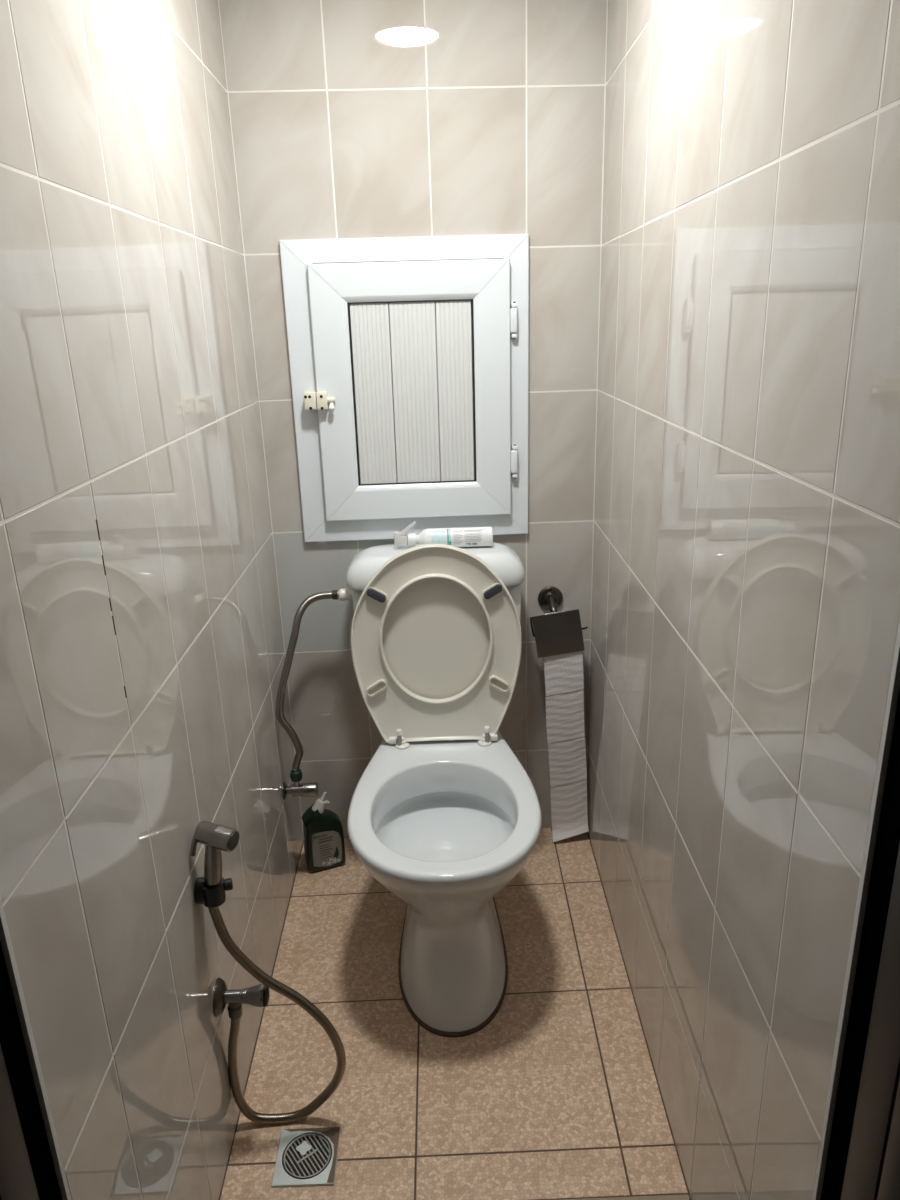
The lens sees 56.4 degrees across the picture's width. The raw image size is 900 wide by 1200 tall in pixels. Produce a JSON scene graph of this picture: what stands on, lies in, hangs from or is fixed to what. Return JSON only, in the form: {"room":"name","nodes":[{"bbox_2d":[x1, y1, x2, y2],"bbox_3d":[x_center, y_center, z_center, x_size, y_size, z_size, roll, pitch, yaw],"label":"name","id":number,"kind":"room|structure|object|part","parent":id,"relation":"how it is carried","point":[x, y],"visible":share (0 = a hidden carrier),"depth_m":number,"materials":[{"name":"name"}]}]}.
{"room":"toilet room","nodes":[
{"label":"toilet room","id":0,"kind":"room"},
{"bbox_2d":[0,0,302,1199],"bbox_3d":[-0.439,-0.113,1.300,0.070,2.048,1.346,-2,18,-1],"label":"wall","id":1,"kind":"structure","parent":0,"point":[142,656],"depth_m":1.05,"materials":[{"name":"tile"}]},
{"bbox_2d":[194,877,232,907],"bbox_3d":[-0.359,0.445,1.285,0.053,0.040,0.040,-2,18,-1],"label":"holder","id":2,"kind":"object","parent":1,"relation":"attached to","point":[214,897],"visible":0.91,"depth_m":1.27,"materials":[{"name":"black plastic"}]},
{"bbox_3d":[-0.341,0.438,1.291,0.012,0.018,0.018,-7,19,-16],"label":"clip knob","id":3,"kind":"part","parent":2,"relation":"part of","materials":[{"name":"black plastic"}]},
{"bbox_2d":[190,821,345,1123],"bbox_3d":[-0.280,0.623,1.347,0.200,0.614,0.058,-2,18,-1],"label":"bidet sprayer","id":4,"kind":"object","parent":2,"relation":"in","point":[216,838],"visible":0.95,"depth_m":1.36,"materials":[{"name":"silver metal"}]},
{"bbox_3d":[-0.380,0.361,1.252,0.009,0.037,0.027,8,20,26],"label":"lever","id":5,"kind":"part","parent":4,"relation":"part of","materials":[{"name":"silver metal"}]},
{"bbox_3d":[-0.359,0.414,1.275,0.034,0.126,0.027,-2,18,-1],"label":"handle","id":6,"kind":"part","parent":4,"relation":"part of","materials":[{"name":"silver metal"}]},
{"bbox_2d":[213,978,269,1019],"bbox_3d":[-0.338,0.653,1.373,0.084,0.069,0.058,-2,18,-1],"label":"valve","id":7,"kind":"object","parent":1,"relation":"attached to","point":[258,995],"visible":0.98,"depth_m":1.36,"materials":[{"name":"metal"}]},
{"bbox_3d":[-0.373,0.649,1.370,0.014,0.058,0.058,-2,18,-1],"label":"wall plate","id":8,"kind":"part","parent":7,"relation":"part of","materials":[{"name":"metal"}]},
{"bbox_2d":[227,1003,242,1019],"bbox_3d":[-0.354,0.669,1.377,0.023,0.036,0.023,-2,18,-1],"label":"outlet","id":9,"kind":"object","parent":7,"relation":"attached to","point":[235,1011],"depth_m":1.37,"materials":[{"name":"metal"}]},
{"bbox_3d":[-0.318,0.647,1.371,0.030,0.035,0.035,-2,18,-1],"label":"knob","id":10,"kind":"part","parent":7,"relation":"part of","materials":[{"name":"silver metal"}]},
{"bbox_2d":[282,769,317,799],"bbox_3d":[-0.357,0.434,1.993,0.080,0.084,0.044,-2,18,-1],"label":"supply valve","id":11,"kind":"object","parent":1,"relation":"attached to","point":[297,789],"visible":0.99,"depth_m":1.99,"materials":[{"name":"silver metal"}]},
{"bbox_3d":[-0.392,0.454,1.999,0.008,0.044,0.044,-2,18,-1],"label":"wall plate","id":12,"kind":"part","parent":11,"relation":"part of","materials":[{"name":"silver metal"}]},
{"bbox_3d":[-0.364,0.415,1.986,0.029,0.028,0.029,-2,18,-1],"label":"knob","id":13,"kind":"part","parent":11,"relation":"part of","materials":[{"name":"green plastic"}]},
{"bbox_2d":[276,589,352,769],"bbox_3d":[-0.317,0.184,1.972,0.218,0.409,0.070,-16,23,-36],"label":"supply hose","id":14,"kind":"object","parent":11,"relation":"attached to","point":[342,594],"visible":0.98,"depth_m":1.93,"materials":[{"name":"metal"}]},
{"bbox_2d":[218,0,607,838],"bbox_3d":[-0.046,-0.350,1.981,0.900,2.048,0.060,-2,18,-2],"label":"wall","id":15,"kind":"structure","parent":0,"point":[349,118],"depth_m":1.78,"materials":[{"name":"tile"}]},
{"bbox_2d":[279,234,528,542],"bbox_3d":[-0.087,-0.457,1.884,0.534,0.663,0.054,-2,18,-2],"label":"access door","id":16,"kind":"structure","parent":15,"relation":"in","point":[321,278],"depth_m":1.88,"materials":[{"name":"white plastic"}]},
{"bbox_3d":[-0.320,-0.454,1.895,0.070,0.662,0.013,-2,18,-2],"label":"frame","id":17,"kind":"part","parent":16,"relation":"part of","materials":[{"name":"white plastic"}]},
{"bbox_3d":[-0.263,-0.430,1.865,0.013,0.020,0.017,-2,18,-2],"label":"latch knob","id":18,"kind":"part","parent":16,"relation":"part of","materials":[{"name":"white plastic"}]},
{"bbox_3d":[-0.172,-0.459,1.890,0.085,0.395,0.004,-2,18,-2],"label":"panel","id":19,"kind":"part","parent":16,"relation":"part of","materials":[{"name":"plastic"}]},
{"bbox_3d":[-0.096,-0.745,1.810,0.533,0.070,0.013,-2,18,-2],"label":"frame","id":20,"kind":"part","parent":16,"relation":"part of","materials":[{"name":"white plastic"}]},
{"bbox_3d":[-0.078,-0.463,1.894,0.100,0.395,0.004,-2,18,-2],"label":"panel","id":21,"kind":"part","parent":16,"relation":"part of","materials":[{"name":"plastic"}]},
{"bbox_3d":[-0.080,-0.182,1.997,0.533,0.070,0.013,-2,18,-2],"label":"frame","id":22,"kind":"part","parent":16,"relation":"part of","materials":[{"name":"white plastic"}]},
{"bbox_3d":[0.013,-0.467,1.897,0.078,0.395,0.004,-2,18,-2],"label":"panel","id":23,"kind":"part","parent":16,"relation":"part of","materials":[{"name":"plastic"}]},
{"bbox_3d":[0.144,-0.473,1.912,0.070,0.662,0.013,-2,18,-2],"label":"frame","id":24,"kind":"part","parent":16,"relation":"part of","materials":[{"name":"white plastic"}]},
{"bbox_2d":[530,586,587,657],"bbox_3d":[0.264,0.053,2.058,0.141,0.160,0.076,-2,18,-1],"label":"paper holder","id":25,"kind":"object","parent":15,"relation":"attached to","point":[555,632],"visible":1,"depth_m":2.03,"materials":[{"name":"metal"}]},
{"bbox_3d":[0.249,-0.002,2.070,0.062,0.062,0.020,-2,18,-1],"label":"wall plate","id":26,"kind":"part","parent":25,"relation":"part of","materials":[{"name":"metal"}]},
{"bbox_3d":[0.251,0.017,2.043,0.018,0.035,0.051,-3,18,-4],"label":"arm","id":27,"kind":"part","parent":25,"relation":"part of","materials":[{"name":"metal"}]},
{"bbox_3d":[0.265,0.065,2.047,0.141,0.058,0.022,-2,18,-1],"label":"wire arm","id":28,"kind":"part","parent":25,"relation":"part of","materials":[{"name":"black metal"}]},
{"bbox_2d":[544,651,588,841],"bbox_3d":[0.291,0.338,2.140,0.132,0.605,0.066,-2,18,-1],"label":"toilet paper","id":29,"kind":"object","parent":25,"relation":"hanging from","point":[563,672],"visible":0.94,"depth_m":2.13,"materials":[{"name":"paper"}]},
{"bbox_2d":[219,827,690,1199],"bbox_3d":[0.002,0.875,1.665,0.869,0.080,1.439,-2,18,-1],"label":"floor","id":30,"kind":"structure","parent":0,"point":[559,1096],"depth_m":1.56,"materials":[{"name":"tile"}]},
{"bbox_2d":[271,1127,340,1186],"bbox_3d":[-0.238,0.926,1.398,0.101,0.003,0.101,-2,18,-1],"label":"floor drain","id":31,"kind":"object","parent":30,"relation":"on","point":[309,1159],"visible":1,"depth_m":1.39,"materials":[{"name":"metal"}]},
{"bbox_2d":[282,1134,331,1178],"bbox_3d":[-0.238,0.927,1.398,0.083,0.001,0.083,-2,18,-1],"label":"drain grate","id":32,"kind":"object","parent":31,"relation":"on","point":[307,1156],"depth_m":1.40,"materials":[{"name":"silver metal"}]},
{"bbox_2d":[301,792,345,871],"bbox_3d":[-0.321,0.579,2.119,0.097,0.206,0.053,-9,20,-20],"label":"bottle","id":33,"kind":"object","parent":30,"relation":"on","point":[324,846],"visible":1,"depth_m":2.10,"materials":[{"name":"green plastic"}]},
{"bbox_3d":[-0.317,0.492,2.094,0.020,0.025,0.013,-9,20,-20],"label":"spout","id":34,"kind":"part","parent":33,"relation":"part of","materials":[{"name":"plastic"}]},
{"bbox_2d":[346,542,541,1036],"bbox_3d":[-0.020,0.339,1.790,0.409,0.859,0.712,-2,18,-1],"label":"toilet","id":35,"kind":"object","parent":30,"relation":"on","point":[444,815],"visible":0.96,"depth_m":1.84,"materials":[{"name":"ceramic"}]},
{"bbox_2d":[366,679,386,696],"bbox_3d":[-0.165,0.198,1.887,0.046,0.038,0.014,-2,18,-1],"label":"bumper cover","id":36,"kind":"object","parent":35,"relation":"attached to","point":[374,687],"depth_m":1.89,"materials":[{"name":"plastic"}]},
{"bbox_3d":[-0.160,-0.012,1.829,0.046,0.036,0.010,-2,18,-1],"label":"bumper seat","id":37,"kind":"part","parent":35,"relation":"part of","materials":[{"name":"plastic"}]},
{"bbox_3d":[-0.034,-0.082,1.936,0.408,0.072,0.167,-2,18,-1],"label":"tank lid","id":38,"kind":"part","parent":35,"relation":"part of","materials":[{"name":"ceramic"}]},
{"bbox_3d":[-0.030,0.099,1.885,0.379,0.461,0.035,-2,18,-1],"label":"seat","id":39,"kind":"part","parent":35,"relation":"part of","materials":[{"name":"plastic"}]},
{"bbox_3d":[-0.027,0.118,2.009,0.392,0.349,0.147,-2,18,-1],"label":"tank","id":40,"kind":"part","parent":35,"relation":"part of","materials":[{"name":"ceramic"}]},
{"bbox_3d":[-0.030,0.103,1.868,0.379,0.461,0.038,-2,18,-1],"label":"seat","id":41,"kind":"part","parent":35,"relation":"part of","materials":[{"name":"plastic"}]},
{"bbox_2d":[393,522,492,548],"bbox_3d":[-0.017,-0.150,1.926,0.230,0.062,0.046,-2,18,-1],"label":"spray bottle","id":42,"kind":"object","parent":35,"relation":"on","point":[464,536],"visible":0.98,"depth_m":1.91,"materials":[{"name":"white plastic"}]},
{"bbox_3d":[-0.026,-0.138,1.912,0.032,0.039,0.013,-2,18,-1],"label":"blue panel","id":43,"kind":"part","parent":42,"relation":"part of","materials":[{"name":"plastic"}]},
{"bbox_3d":[-0.009,0.562,1.853,0.386,0.395,0.690,-2,18,-1],"label":"bowl","id":44,"kind":"part","parent":35,"relation":"part of","materials":[{"name":"ceramic"}]},
{"bbox_3d":[0.093,-0.020,1.832,0.046,0.036,0.010,-2,18,-1],"label":"bumper seat","id":45,"kind":"part","parent":35,"relation":"part of","materials":[{"name":"plastic"}]},
{"bbox_2d":[489,675,509,691],"bbox_3d":[0.111,0.189,1.889,0.046,0.038,0.014,-2,18,-1],"label":"bumper cover","id":46,"kind":"object","parent":35,"relation":"attached to","point":[497,683],"depth_m":1.89,"materials":[{"name":"plastic"}]},
{"bbox_2d":[560,1194,689,1199],"bbox_3d":[0.006,1.009,1.144,0.747,0.014,0.364,-2,18,-1],"label":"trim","id":47,"kind":"structure","parent":30,"relation":"on","point":[662,1197],"depth_m":1.31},
{"bbox_2d":[587,0,899,1199],"bbox_3d":[0.376,-0.142,1.319,0.061,2.048,1.368,-2,18,0],"label":"wall","id":48,"kind":"structure","parent":0,"point":[746,579],"depth_m":1.00,"materials":[{"name":"tile"}]},
{"bbox_3d":[-0.048,-0.996,0.244,0.848,0.328,0.109,-2,18,-1],"label":"wall","id":49,"kind":"structure","parent":0,"visible":0},
{"bbox_2d":[0,615,899,1199],"bbox_3d":[-0.016,0.118,0.614,0.838,2.020,0.124,-2,18,-1],"label":"door frame","id":50,"kind":"structure","parent":49,"relation":"in","point":[863,1162],"depth_m":0.73,"materials":[{"name":"metal"}]}
]}

